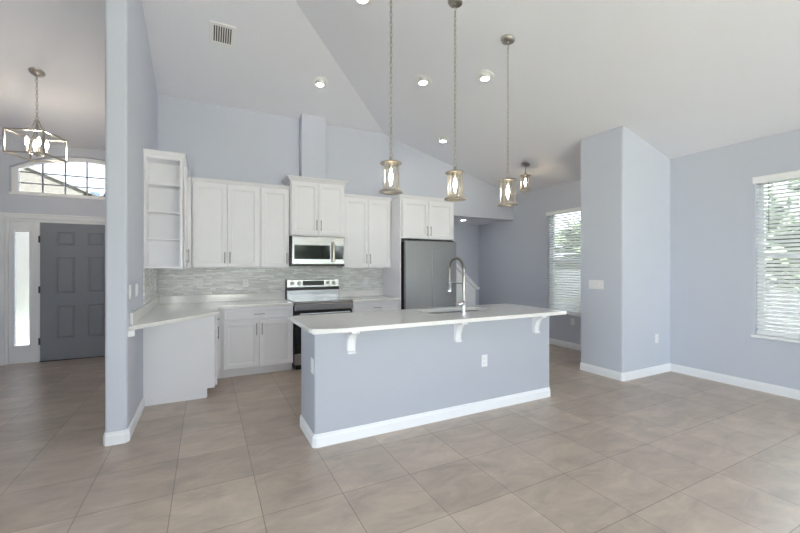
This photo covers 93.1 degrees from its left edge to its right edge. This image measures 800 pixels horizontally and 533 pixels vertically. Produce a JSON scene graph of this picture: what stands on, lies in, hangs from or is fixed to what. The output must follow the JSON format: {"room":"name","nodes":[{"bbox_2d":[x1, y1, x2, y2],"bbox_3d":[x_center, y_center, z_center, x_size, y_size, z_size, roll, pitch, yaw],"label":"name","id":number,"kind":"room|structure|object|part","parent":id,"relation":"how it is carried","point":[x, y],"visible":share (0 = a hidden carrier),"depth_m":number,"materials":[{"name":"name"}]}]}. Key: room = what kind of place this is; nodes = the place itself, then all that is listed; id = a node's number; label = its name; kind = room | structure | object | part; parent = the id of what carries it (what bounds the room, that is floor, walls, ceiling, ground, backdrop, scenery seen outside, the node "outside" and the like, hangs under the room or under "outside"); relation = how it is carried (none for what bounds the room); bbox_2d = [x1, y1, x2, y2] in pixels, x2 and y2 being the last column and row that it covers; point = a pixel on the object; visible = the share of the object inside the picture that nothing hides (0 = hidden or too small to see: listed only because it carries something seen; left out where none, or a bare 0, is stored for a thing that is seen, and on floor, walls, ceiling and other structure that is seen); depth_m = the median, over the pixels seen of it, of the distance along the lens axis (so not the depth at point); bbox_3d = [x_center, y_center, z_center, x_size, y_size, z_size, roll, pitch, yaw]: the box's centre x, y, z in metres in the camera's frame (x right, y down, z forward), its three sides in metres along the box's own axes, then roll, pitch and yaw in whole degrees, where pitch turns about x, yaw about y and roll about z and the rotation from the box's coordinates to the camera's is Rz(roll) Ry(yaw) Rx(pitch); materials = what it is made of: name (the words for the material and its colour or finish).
{"room":"kitchen","nodes":[
{"label":"kitchen","id":0,"kind":"room"},
{"bbox_2d":[0,139,104,216],"bbox_3d":[-2.230,-0.300,7.211,8.900,3.400,0.170,0,0,-27],"label":"wall","id":1,"kind":"structure","parent":0,"point":[9,203],"depth_m":5.57,"materials":[{"name":"grey paint"}]},
{"bbox_2d":[0,212,104,365],"bbox_3d":[-4.881,0.318,5.796,1.820,2.165,0.214,0,0,-27],"label":"door","id":2,"kind":"structure","parent":1,"relation":"in","point":[52,267],"depth_m":5.61,"materials":[{"name":"grey wood"}]},
{"bbox_3d":[-5.480,0.323,5.507,0.170,1.655,0.007,0,0,-27],"label":"sidelight pane","id":3,"kind":"part","parent":2,"relation":"part of","materials":[{"name":"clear glass"}]},
{"bbox_2d":[4,153,104,199],"bbox_3d":[-4.844,-1.375,5.844,1.790,0.680,0.142,0,0,-27],"label":"window","id":4,"kind":"structure","parent":1,"relation":"in","point":[15,171],"depth_m":5.64,"materials":[{"name":"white glass"}]},
{"bbox_3d":[-4.833,-1.052,5.822,1.700,0.034,0.092,0,0,-27],"label":"sill","id":5,"kind":"part","parent":4,"relation":"part of","materials":[{"name":"white wood"}]},
{"bbox_2d":[105,0,156,432],"bbox_3d":[-3.080,-0.740,4.630,0.145,4.280,3.690,0,0,-27],"label":"wall","id":6,"kind":"structure","parent":0,"point":[130,85],"depth_m":3.01,"materials":[{"name":"grey paint"}]},
{"bbox_2d":[103,397,144,446],"bbox_3d":[-3.072,1.349,4.615,0.173,0.101,3.684,0,0,-27],"label":"baseboard","id":7,"kind":"structure","parent":6,"relation":"attached to","point":[123,436],"depth_m":3.01,"materials":[{"name":"white wood"}]},
{"bbox_2d":[135,283,137,296],"bbox_3d":[-2.371,0.210,3.415,0.009,0.116,0.118,0,0,-27],"label":"light switch","id":8,"kind":"object","parent":6,"relation":"attached to","point":[136,284],"visible":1,"depth_m":3.38,"materials":[{"name":"white plastic"}]},
{"bbox_2d":[143,268,157,304],"bbox_3d":[-2.845,0.202,4.344,0.012,0.363,1.247,0,0,-27],"label":"tile backsplash","id":9,"kind":"structure","parent":6,"relation":"attached to","point":[150,275],"depth_m":4.13,"materials":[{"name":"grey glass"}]},
{"bbox_2d":[143,148,186,267],"bbox_3d":[-2.449,-0.579,3.965,0.367,1.193,0.250,0,0,-27],"label":"upper cabinet","id":10,"kind":"object","parent":6,"relation":"attached to","point":[163,170],"visible":1,"depth_m":4.02,"materials":[{"name":"paint"}]},
{"bbox_3d":[-2.470,-0.845,3.975,0.293,0.018,0.188,0,0,-27],"label":"shelf","id":11,"kind":"part","parent":10,"relation":"part of","materials":[{"name":"paint"}]},
{"bbox_3d":[-2.470,-0.565,3.975,0.293,0.018,0.188,0,0,-27],"label":"shelf","id":12,"kind":"part","parent":10,"relation":"part of","materials":[{"name":"paint"}]},
{"bbox_3d":[-2.470,-0.285,3.975,0.293,0.018,0.188,0,0,-27],"label":"shelf","id":13,"kind":"part","parent":10,"relation":"part of","materials":[{"name":"paint"}]},
{"bbox_3d":[-2.449,-1.150,3.965,0.367,0.050,0.250,0,0,-27],"label":"crown moulding","id":14,"kind":"part","parent":10,"relation":"part of","materials":[{"name":"paint"}]},
{"bbox_2d":[183,160,191,267],"bbox_3d":[-2.729,-0.579,4.542,0.394,1.193,1.023,0,0,-27],"label":"upper cabinet","id":15,"kind":"object","parent":6,"relation":"attached to","point":[187,181],"visible":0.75,"depth_m":4.52,"materials":[{"name":"paint"}]},
{"bbox_3d":[-2.466,-0.543,4.366,0.019,1.098,0.450,0,0,-27],"label":"door","id":16,"kind":"part","parent":15,"relation":"part of","materials":[{"name":"paint"}]},
{"bbox_3d":[-2.514,-1.150,4.462,0.030,0.050,0.685,0,0,-27],"label":"crown moulding","id":17,"kind":"part","parent":15,"relation":"part of","materials":[{"name":"paint"}]},
{"bbox_2d":[299,113,325,178],"bbox_3d":[-1.326,-1.750,5.764,0.380,1.200,0.150,0,0,-27],"label":"wall","id":18,"kind":"structure","parent":0,"point":[312,129],"depth_m":5.69,"materials":[{"name":"grey paint"}]},
{"bbox_2d":[157,94,512,295],"bbox_3d":[-0.453,-0.460,6.362,6.150,3.720,0.140,0,0,-27],"label":"wall","id":19,"kind":"structure","parent":0,"point":[220,142],"depth_m":5.65,"materials":[{"name":"grey paint"}]},
{"bbox_2d":[192,177,259,267],"bbox_3d":[-2.337,-0.557,5.111,0.815,1.151,0.362,0,0,-27],"label":"upper cabinet","id":20,"kind":"object","parent":19,"relation":"attached to","point":[225,213],"visible":1,"depth_m":4.96,"materials":[{"name":"paint"}]},
{"bbox_3d":[-2.452,-0.532,4.897,0.393,1.076,0.019,0,0,-27],"label":"door","id":21,"kind":"part","parent":20,"relation":"part of","materials":[{"name":"paint"}]},
{"bbox_3d":[-2.274,-1.108,4.987,0.815,0.050,0.030,0,0,-27],"label":"crown moulding","id":22,"kind":"part","parent":20,"relation":"part of","materials":[{"name":"paint"}]},
{"bbox_3d":[-2.097,-0.532,5.079,0.392,1.076,0.019,0,0,-27],"label":"door","id":23,"kind":"part","parent":20,"relation":"part of","materials":[{"name":"paint"}]},
{"bbox_2d":[159,266,382,295],"bbox_3d":[-1.706,0.282,5.636,3.190,0.604,0.012,0,0,-27],"label":"tile backsplash","id":24,"kind":"structure","parent":19,"relation":"attached to","point":[172,281],"depth_m":5.43,"materials":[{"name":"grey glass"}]},
{"bbox_2d":[197,280,202,287],"bbox_3d":[-2.701,0.235,5.114,0.072,0.116,0.009,0,0,-27],"label":"power outlet","id":25,"kind":"object","parent":24,"relation":"attached to","point":[199,282],"visible":1,"depth_m":5.11,"materials":[{"name":"white plastic"}]},
{"bbox_2d":[243,279,247,286],"bbox_3d":[-2.189,0.235,5.376,0.072,0.116,0.009,0,0,-27],"label":"power outlet","id":26,"kind":"object","parent":24,"relation":"attached to","point":[245,281],"visible":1,"depth_m":5.37,"materials":[{"name":"white plastic"}]},
{"bbox_2d":[260,183,289,267],"bbox_3d":[-1.799,-0.557,5.386,0.390,1.151,0.362,0,0,-27],"label":"upper cabinet","id":27,"kind":"object","parent":19,"relation":"attached to","point":[274,199],"visible":0.94,"depth_m":5.26,"materials":[{"name":"paint"}]},
{"bbox_3d":[-1.736,-1.108,5.262,0.390,0.050,0.030,0,0,-27],"label":"crown moulding","id":28,"kind":"part","parent":27,"relation":"part of","materials":[{"name":"paint"}]},
{"bbox_2d":[282,175,348,237],"bbox_3d":[-1.255,-0.850,5.625,0.900,0.830,0.432,0,0,-27],"label":"upper cabinet","id":29,"kind":"object","parent":19,"relation":"attached to","point":[316,205],"visible":0.96,"depth_m":5.45,"materials":[{"name":"paint"}]},
{"bbox_3d":[-1.348,-0.821,5.383,0.380,0.748,0.019,0,0,-27],"label":"door","id":30,"kind":"part","parent":29,"relation":"part of","materials":[{"name":"paint"}]},
{"bbox_3d":[-1.256,-1.232,5.626,0.900,0.065,0.430,0,0,-27],"label":"crown moulding","id":31,"kind":"part","parent":29,"relation":"part of","materials":[{"name":"paint"}]},
{"bbox_2d":[289,236,343,265],"bbox_3d":[-1.255,-0.218,5.624,0.786,0.427,0.436,0,0,-27],"label":"microwave","id":32,"kind":"object","parent":29,"relation":"attached to","point":[303,250],"visible":0.96,"depth_m":5.46,"materials":[{"name":"silver metal"}]},
{"bbox_3d":[-1.262,-0.232,5.445,0.571,0.393,0.026,0,0,-27],"label":"door","id":33,"kind":"part","parent":32,"relation":"part of","materials":[{"name":"silver metal"}]},
{"bbox_3d":[-1.253,-0.206,5.433,0.516,0.202,0.007,0,0,-27],"label":"door glass","id":34,"kind":"part","parent":32,"relation":"part of","materials":[{"name":"black glass"}]},
{"bbox_3d":[-0.976,-0.208,5.550,0.030,0.297,0.051,0,0,-27],"label":"handle","id":35,"kind":"part","parent":32,"relation":"part of","materials":[{"name":"silver metal"}]},
{"bbox_3d":[-0.920,-0.232,5.620,0.195,0.393,0.026,0,0,-27],"label":"control panel","id":36,"kind":"part","parent":32,"relation":"part of","materials":[{"name":"silver metal"}]},
{"bbox_3d":[-1.005,-0.821,5.559,0.380,0.748,0.019,0,0,-27],"label":"door","id":37,"kind":"part","parent":29,"relation":"part of","materials":[{"name":"paint"}]},
{"bbox_2d":[337,194,391,267],"bbox_3d":[-0.561,-0.540,6.020,0.800,1.117,0.362,0,0,-27],"label":"upper cabinet","id":38,"kind":"object","parent":19,"relation":"attached to","point":[367,219],"visible":0.92,"depth_m":5.88,"materials":[{"name":"paint"}]},
{"bbox_3d":[-0.672,-0.517,5.808,0.385,1.046,0.019,0,0,-27],"label":"door","id":39,"kind":"part","parent":38,"relation":"part of","materials":[{"name":"paint"}]},
{"bbox_3d":[-0.497,-1.074,5.896,0.800,0.050,0.030,0,0,-27],"label":"crown moulding","id":40,"kind":"part","parent":38,"relation":"part of","materials":[{"name":"paint"}]},
{"bbox_3d":[-0.324,-0.517,5.986,0.385,1.046,0.019,0,0,-27],"label":"door","id":41,"kind":"part","parent":38,"relation":"part of","materials":[{"name":"paint"}]},
{"bbox_2d":[383,194,453,309],"bbox_3d":[0.315,0.150,6.289,1.059,2.500,0.682,0,0,-27],"label":"upper cabinet","id":42,"kind":"object","parent":19,"relation":"attached to","point":[413,218],"visible":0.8,"depth_m":5.99,"materials":[{"name":"paint"}]},
{"bbox_3d":[-0.134,0.175,6.092,0.020,2.450,0.624,0,0,-27],"label":"panel","id":43,"kind":"part","parent":42,"relation":"part of","materials":[{"name":"paint"}]},
{"bbox_3d":[0.242,-0.736,5.917,0.462,0.578,0.019,0,0,-27],"label":"door","id":44,"kind":"part","parent":42,"relation":"part of","materials":[{"name":"paint"}]},
{"bbox_3d":[0.309,-1.075,6.300,1.059,0.050,0.655,0,0,-27],"label":"crown moulding","id":45,"kind":"part","parent":42,"relation":"part of","materials":[{"name":"paint"}]},
{"bbox_3d":[0.659,-0.736,6.130,0.463,0.578,0.019,0,0,-27],"label":"door","id":46,"kind":"part","parent":42,"relation":"part of","materials":[{"name":"paint"}]},
{"bbox_3d":[0.737,0.175,6.537,0.020,2.450,0.624,0,0,-27],"label":"panel","id":47,"kind":"part","parent":42,"relation":"part of","materials":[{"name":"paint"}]},
{"bbox_2d":[0,344,799,532],"bbox_3d":[0.247,1.450,2.261,9.000,0.100,11.300,0,0,-27],"label":"floor","id":48,"kind":"structure","parent":0,"point":[666,452],"depth_m":2.68,"materials":[{"name":"beige tile"}]},
{"bbox_2d":[143,309,221,405],"bbox_3d":[-2.525,0.961,4.510,0.732,0.878,1.250,0,0,-27],"label":"base cabinet","id":49,"kind":"object","parent":48,"relation":"on","point":[183,359],"visible":0.84,"depth_m":3.94,"materials":[{"name":"paint"}]},
{"bbox_2d":[128,292,293,336],"bbox_3d":[-1.948,0.476,4.338,1.602,0.185,2.096,0,0,-27],"label":"countertop","id":50,"kind":"structure","parent":49,"relation":"on","point":[162,310],"depth_m":4.70,"materials":[{"name":"white stone"}]},
{"bbox_3d":[-2.118,0.985,4.354,0.019,0.594,0.542,0,0,-27],"label":"door","id":51,"kind":"part","parent":49,"relation":"part of","materials":[{"name":"paint"}]},
{"bbox_2d":[222,305,292,377],"bbox_3d":[-1.943,0.961,5.130,0.865,0.878,0.656,0,0,-27],"label":"base cabinet","id":52,"kind":"object","parent":48,"relation":"on","point":[255,340],"visible":0.96,"depth_m":4.86,"materials":[{"name":"paint"}]},
{"bbox_3d":[-2.001,0.985,4.780,0.418,0.594,0.019,0,0,-27],"label":"door","id":53,"kind":"part","parent":52,"relation":"part of","materials":[{"name":"paint"}]},
{"bbox_3d":[-1.813,0.607,4.876,0.841,0.137,0.019,0,0,-27],"label":"drawer","id":54,"kind":"part","parent":52,"relation":"part of","materials":[{"name":"paint"}]},
{"bbox_3d":[-1.624,0.985,4.973,0.417,0.594,0.019,0,0,-27],"label":"door","id":55,"kind":"part","parent":52,"relation":"part of","materials":[{"name":"paint"}]},
{"bbox_2d":[285,279,352,369],"bbox_3d":[-1.177,0.795,5.497,0.819,1.210,0.712,0,0,-27],"label":"range","id":56,"kind":"object","parent":48,"relation":"on","point":[308,296],"visible":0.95,"depth_m":5.40,"materials":[{"name":"silver metal"}]},
{"bbox_3d":[-1.054,1.248,5.261,0.808,0.153,0.052,0,0,-27],"label":"storage drawer","id":57,"kind":"part","parent":56,"relation":"part of","materials":[{"name":"silver metal"}]},
{"bbox_3d":[-1.328,0.345,5.778,0.805,0.310,0.073,0,0,-27],"label":"backguard trim","id":58,"kind":"part","parent":56,"relation":"part of","materials":[{"name":"silver metal"}]},
{"bbox_2d":[286,297,352,303],"bbox_3d":[-1.170,0.486,5.487,0.816,0.031,0.595,0,0,-27],"label":"cooktop","id":59,"kind":"object","parent":56,"relation":"in","point":[296,300],"depth_m":5.36,"materials":[{"name":"black glass"}]},
{"bbox_3d":[-1.054,0.885,5.261,0.808,0.560,0.052,0,0,-27],"label":"oven door","id":60,"kind":"part","parent":56,"relation":"part of","materials":[{"name":"black glass"}]},
{"bbox_3d":[-1.028,0.635,5.210,0.696,0.024,0.067,0,0,-27],"label":"handle","id":61,"kind":"part","parent":56,"relation":"part of","materials":[{"name":"silver metal"}]},
{"bbox_2d":[352,301,398,311],"bbox_3d":[-0.473,0.961,5.882,0.766,0.878,0.656,0,0,-27],"label":"base cabinet","id":62,"kind":"object","parent":48,"relation":"on","point":[380,305],"visible":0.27,"depth_m":5.61,"materials":[{"name":"paint"}]},
{"bbox_2d":[339,289,399,302],"bbox_3d":[-0.483,0.452,5.899,0.771,0.135,0.652,0,0,-27],"label":"countertop","id":63,"kind":"structure","parent":62,"relation":"on","point":[355,295],"depth_m":6.05,"materials":[{"name":"white stone"}]},
{"bbox_2d":[300,316,549,447],"bbox_3d":[0.356,0.948,3.749,2.588,0.904,0.803,0,0,-27],"label":"kitchen island","id":64,"kind":"object","parent":48,"relation":"on","point":[363,384],"visible":0.88,"depth_m":3.33,"materials":[{"name":"grey paint"}]},
{"bbox_2d":[311,358,313,373],"bbox_3d":[-0.692,0.780,2.977,0.009,0.116,0.072,0,0,-27],"label":"power outlet","id":65,"kind":"object","parent":64,"relation":"attached to","point":[312,360],"visible":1,"depth_m":2.96,"materials":[{"name":"white plastic"}]},
{"bbox_3d":[0.379,1.349,3.705,2.588,0.101,0.469,0,0,-27],"label":"baseboard trim","id":66,"kind":"part","parent":64,"relation":"part of","materials":[{"name":"white wood"}]},
{"bbox_2d":[289,304,566,333],"bbox_3d":[0.348,0.477,3.716,2.645,0.035,0.900,0,0,-27],"label":"island countertop","id":67,"kind":"structure","parent":64,"relation":"on","point":[405,318],"depth_m":3.49,"materials":[{"name":"white stone"}]},
{"bbox_2d":[431,310,477,313],"bbox_3d":[0.580,0.598,4.004,0.800,0.204,0.380,0,0,-27],"label":"sink","id":68,"kind":"object","parent":67,"relation":"in","point":[466,310],"visible":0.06,"depth_m":4.18,"materials":[{"name":"silver metal"}]},
{"bbox_2d":[447,257,466,312],"bbox_3d":[0.555,0.179,3.888,0.122,0.562,0.306,0,0,-27],"label":"kitchen faucet","id":69,"kind":"object","parent":67,"relation":"on","point":[462,304],"visible":1,"depth_m":3.79,"materials":[{"name":"silver metal"}]},
{"bbox_2d":[481,354,486,366],"bbox_3d":[0.820,0.915,3.677,0.072,0.116,0.009,0,0,-27],"label":"power outlet","id":70,"kind":"object","parent":64,"relation":"attached to","point":[483,357],"visible":1,"depth_m":3.67,"materials":[{"name":"white plastic"}]},
{"bbox_2d":[401,240,455,309],"bbox_3d":[0.344,0.495,6.246,0.927,1.809,0.733,0,0,-27],"label":"refrigerator","id":71,"kind":"object","parent":48,"relation":"on","point":[424,264],"visible":0.36,"depth_m":5.90,"materials":[{"name":"grey metal"}]},
{"bbox_3d":[0.280,0.142,5.860,0.460,1.075,0.068,0,0,-27],"label":"door","id":72,"kind":"part","parent":71,"relation":"part of","materials":[{"name":"silver metal"}]},
{"bbox_3d":[0.695,0.142,6.072,0.460,1.075,0.068,0,0,-27],"label":"door","id":73,"kind":"part","parent":71,"relation":"part of","materials":[{"name":"silver metal"}]},
{"bbox_2d":[0,0,799,194],"bbox_3d":[0.236,-2.221,2.283,9.000,1.657,11.350,0,0,-27],"label":"ceiling","id":74,"kind":"structure","parent":0,"point":[686,77],"depth_m":4.17,"materials":[{"name":"white paint"}]},
{"bbox_2d":[2,67,67,162],"bbox_3d":[-4.173,-1.754,4.356,0.394,1.004,0.394,0,0,-10],"label":"chandelier","id":75,"kind":"object","parent":74,"relation":"hanging from","point":[38,73],"visible":1,"depth_m":4.34,"materials":[{"name":"silver metal"}]},
{"bbox_3d":[-4.173,-1.385,4.356,0.394,0.266,0.394,0,0,-10],"label":"frame","id":76,"kind":"part","parent":75,"relation":"part of","materials":[{"name":"silver metal"}]},
{"bbox_3d":[-4.173,-1.958,4.357,0.019,0.487,0.018,0,0,18],"label":"chain","id":77,"kind":"part","parent":75,"relation":"part of","materials":[{"name":"silver metal"}]},
{"bbox_2d":[210,20,235,47],"bbox_3d":[-1.958,-2.553,4.177,0.250,0.087,0.280,0,0,-27],"label":"ceiling vent","id":78,"kind":"object","parent":74,"relation":"in","point":[220,34],"visible":1,"depth_m":4.17,"materials":[{"name":"metal"}]},
{"bbox_2d":[312,76,327,87],"bbox_3d":[-1.065,-2.452,5.046,0.208,0.070,0.208,0,0,-27],"label":"recessed light","id":79,"kind":"object","parent":74,"relation":"in","point":[319,83],"visible":1,"depth_m":5.01,"materials":[{"name":"paint"}]},
{"bbox_2d":[355,0,372,5],"bbox_3d":[-0.361,-2.589,3.634,0.208,0.070,0.208,0,0,-27],"label":"recessed light","id":80,"kind":"object","parent":74,"relation":"in","point":[362,2],"visible":1,"depth_m":3.67,"materials":[{"name":"paint"}]},
{"bbox_2d":[379,0,402,194],"bbox_3d":[-0.075,-1.608,3.152,0.196,1.989,0.196,0,0,-27],"label":"pendant lamp","id":81,"kind":"object","parent":74,"relation":"hanging from","point":[390,163],"visible":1,"depth_m":3.14,"materials":[{"name":"silver metal"}]},
{"bbox_2d":[389,163,392,181],"bbox_3d":[-0.075,-0.776,3.152,0.040,0.153,0.040,0,0,-27],"label":"bulb","id":82,"kind":"object","parent":81,"relation":"attached to","point":[390,164],"depth_m":3.14,"materials":[{"name":"white glass"}]},
{"bbox_3d":[-0.075,-1.738,3.152,0.019,1.605,0.018,0,0,18],"label":"chain","id":83,"kind":"part","parent":81,"relation":"part of","materials":[{"name":"silver metal"}]},
{"bbox_2d":[415,74,430,85],"bbox_3d":[0.284,-2.303,4.688,0.208,0.070,0.208,0,0,-27],"label":"recessed light","id":84,"kind":"object","parent":74,"relation":"in","point":[423,79],"visible":1,"depth_m":4.65,"materials":[{"name":"paint"}]},
{"bbox_2d":[436,136,448,142],"bbox_3d":[0.687,-2.035,6.061,0.208,0.070,0.208,0,0,-27],"label":"recessed light","id":85,"kind":"object","parent":74,"relation":"in","point":[442,138],"visible":1,"depth_m":6.02,"materials":[{"name":"paint"}]},
{"bbox_2d":[444,0,465,201],"bbox_3d":[0.501,-1.517,3.447,0.196,1.819,0.196,0,0,-27],"label":"pendant lamp","id":86,"kind":"object","parent":74,"relation":"hanging from","point":[454,4],"visible":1,"depth_m":3.44,"materials":[{"name":"silver metal"}]},
{"bbox_2d":[453,173,456,189],"bbox_3d":[0.501,-0.770,3.447,0.040,0.153,0.040,0,0,-27],"label":"bulb","id":87,"kind":"object","parent":86,"relation":"attached to","point":[454,174],"depth_m":3.43,"materials":[{"name":"white glass"}]},
{"bbox_3d":[0.501,-1.647,3.447,0.019,1.435,0.018,0,0,18],"label":"chain","id":88,"kind":"part","parent":86,"relation":"part of","materials":[{"name":"silver metal"}]},
{"bbox_2d":[476,69,493,81],"bbox_3d":[0.972,-2.180,4.335,0.208,0.070,0.208,0,0,-27],"label":"recessed light","id":89,"kind":"object","parent":74,"relation":"in","point":[484,75],"visible":1,"depth_m":4.30,"materials":[{"name":"paint"}]},
{"bbox_2d":[498,34,517,206],"bbox_3d":[1.063,-1.428,3.734,0.196,1.653,0.196,0,0,-27],"label":"pendant lamp","id":90,"kind":"object","parent":74,"relation":"hanging from","point":[507,39],"visible":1,"depth_m":3.73,"materials":[{"name":"silver metal"}]},
{"bbox_2d":[506,181,509,195],"bbox_3d":[1.063,-0.765,3.734,0.040,0.153,0.040,0,0,-27],"label":"bulb","id":91,"kind":"object","parent":90,"relation":"attached to","point":[507,182],"depth_m":3.72,"materials":[{"name":"white glass"}]},
{"bbox_3d":[1.063,-1.558,3.734,0.019,1.268,0.018,0,0,18],"label":"chain","id":92,"kind":"part","parent":90,"relation":"part of","materials":[{"name":"silver metal"}]},
{"bbox_2d":[519,162,531,191],"bbox_3d":[2.057,-1.476,6.220,0.196,0.462,0.196,0,0,-27],"label":"ceiling lamp","id":93,"kind":"object","parent":74,"relation":"hanging from","point":[525,164],"visible":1,"depth_m":6.21,"materials":[{"name":"silver metal"}]},
{"bbox_2d":[454,224,478,304],"bbox_3d":[1.000,0.150,8.330,1.930,2.500,0.120,0,0,-27],"label":"wall","id":94,"kind":"structure","parent":0,"point":[466,237],"depth_m":8.55,"materials":[{"name":"grey paint"}]},
{"bbox_2d":[456,263,479,305],"bbox_3d":[1.016,0.340,7.597,1.290,2.120,0.220,0,0,-27],"label":"wall","id":95,"kind":"structure","parent":0,"point":[470,286],"depth_m":7.69,"materials":[{"name":"white paint"}]},
{"bbox_2d":[454,217,505,224],"bbox_3d":[1.157,-0.998,7.826,1.950,0.105,1.020,0,0,-27],"label":"ceiling","id":96,"kind":"structure","parent":0,"point":[471,221],"depth_m":7.96,"materials":[{"name":"white paint"}]},
{"bbox_2d":[581,126,669,372],"bbox_3d":[3.048,-0.200,5.129,1.040,3.200,0.595,0,0,-27],"label":"wall","id":97,"kind":"structure","parent":0,"point":[625,180],"depth_m":4.86,"materials":[{"name":"grey paint"}]},
{"bbox_2d":[589,280,603,288],"bbox_3d":[2.559,0.235,4.933,0.009,0.112,0.199,0,0,-27],"label":"light switch","id":98,"kind":"object","parent":97,"relation":"attached to","point":[593,284],"visible":1,"depth_m":4.93,"materials":[{"name":"white plastic"}]},
{"bbox_2d":[655,334,658,342],"bbox_3d":[3.355,0.940,4.947,0.072,0.116,0.009,0,0,-27],"label":"power outlet","id":99,"kind":"object","parent":97,"relation":"attached to","point":[656,335],"visible":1,"depth_m":4.94,"materials":[{"name":"white plastic"}]},
{"bbox_2d":[479,129,799,389],"bbox_3d":[4.146,-0.150,4.256,0.160,3.100,11.100,0,0,-27],"label":"wall","id":100,"kind":"structure","parent":0,"point":[713,193],"depth_m":4.74,"materials":[{"name":"grey paint"}]},
{"bbox_2d":[551,211,580,316],"bbox_3d":[2.960,-0.077,6.519,0.210,1.815,0.990,0,0,-27],"label":"window","id":101,"kind":"structure","parent":100,"relation":"in","point":[571,314],"depth_m":6.92,"materials":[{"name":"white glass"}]},
{"bbox_2d":[546,207,580,313],"bbox_3d":[2.920,-0.098,6.499,0.096,1.783,0.974,0,0,-27],"label":"window blind","id":102,"kind":"object","parent":101,"relation":"attached to","point":[577,209],"visible":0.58,"depth_m":6.60,"materials":[{"name":"white plastic"}]},
{"bbox_3d":[2.960,0.814,6.519,0.210,0.032,0.990,0,0,-27],"label":"sill","id":103,"kind":"part","parent":101,"relation":"part of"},
{"bbox_2d":[549,338,799,399],"bbox_3d":[3.713,1.349,3.793,1.034,0.101,10.430,0,0,-27],"label":"baseboard","id":104,"kind":"structure","parent":100,"relation":"attached to","point":[741,382],"depth_m":4.72,"materials":[{"name":"white wood"}]},
{"bbox_2d":[751,177,799,342],"bbox_3d":[4.301,-0.102,3.900,0.210,1.805,1.005,0,0,-27],"label":"window","id":105,"kind":"structure","parent":100,"relation":"in","point":[752,335],"depth_m":4.31,"materials":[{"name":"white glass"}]},
{"bbox_3d":[4.301,0.784,3.900,0.210,0.032,1.005,0,0,-27],"label":"sill","id":106,"kind":"part","parent":105,"relation":"part of","materials":[{"name":"white wood"}]},
{"bbox_2d":[752,170,799,338],"bbox_3d":[4.261,-0.122,3.879,0.096,1.773,0.989,0,0,-27],"label":"window blind","id":107,"kind":"object","parent":105,"relation":"attached to","point":[768,179],"visible":1,"depth_m":4.14,"materials":[{"name":"white plastic"}]},
{"bbox_3d":[4.120,-0.102,4.192,0.054,1.705,0.002,0,0,-27],"label":"ladder cord","id":108,"kind":"part","parent":107,"relation":"part of","materials":[{"name":"white fabric"}]},
{"bbox_3d":[4.277,0.754,3.888,0.052,0.020,0.949,0,0,-27],"label":"rail","id":109,"kind":"part","parent":107,"relation":"part of","materials":[{"name":"white plastic"}]},
{"label":"outside","id":110,"kind":"structure","parent":0,"visible":0},
{"bbox_3d":[-4.555,1.630,8.902,120.000,0.140,140.000,0,0,-27],"label":"ground","id":111,"kind":"structure","parent":110,"visible":0},
{"bbox_2d":[20,167,96,195],"bbox_3d":[-18.822,-1.815,16.587,10.500,6.750,9.920,0,0,-27],"label":"house","id":112,"kind":"structure","parent":111,"relation":"on","point":[24,177],"depth_m":14.06,"materials":[{"name":"paint"}]},
{"bbox_2d":[92,192,104,196],"bbox_3d":[-24.066,-2.115,29.248,2.400,7.350,6.500,0,0,-27],"label":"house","id":113,"kind":"structure","parent":111,"relation":"on","point":[100,194],"depth_m":28.86,"materials":[{"name":"white"}]},
{"bbox_2d":[555,219,580,271],"bbox_3d":[5.486,0.047,10.075,2.560,3.052,2.706,0,0,-27],"label":"shade tree","id":114,"kind":"object","parent":111,"relation":"on","point":[577,219],"visible":0.02,"depth_m":10.11,"materials":[{"name":"green plant"}]},
{"bbox_2d":[555,202,799,332],"bbox_3d":[12.158,-0.215,10.816,9.000,3.550,16.420,0,0,-27],"label":"house","id":115,"kind":"structure","parent":111,"relation":"on","point":[783,202],"depth_m":13.11,"materials":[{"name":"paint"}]},
{"bbox_2d":[766,180,799,291],"bbox_3d":[6.622,0.036,7.005,2.396,3.074,2.263,0,0,-27],"label":"shade tree","id":116,"kind":"object","parent":111,"relation":"on","point":[796,180],"visible":0.06,"depth_m":6.38,"materials":[{"name":"green plant"}]}
]}

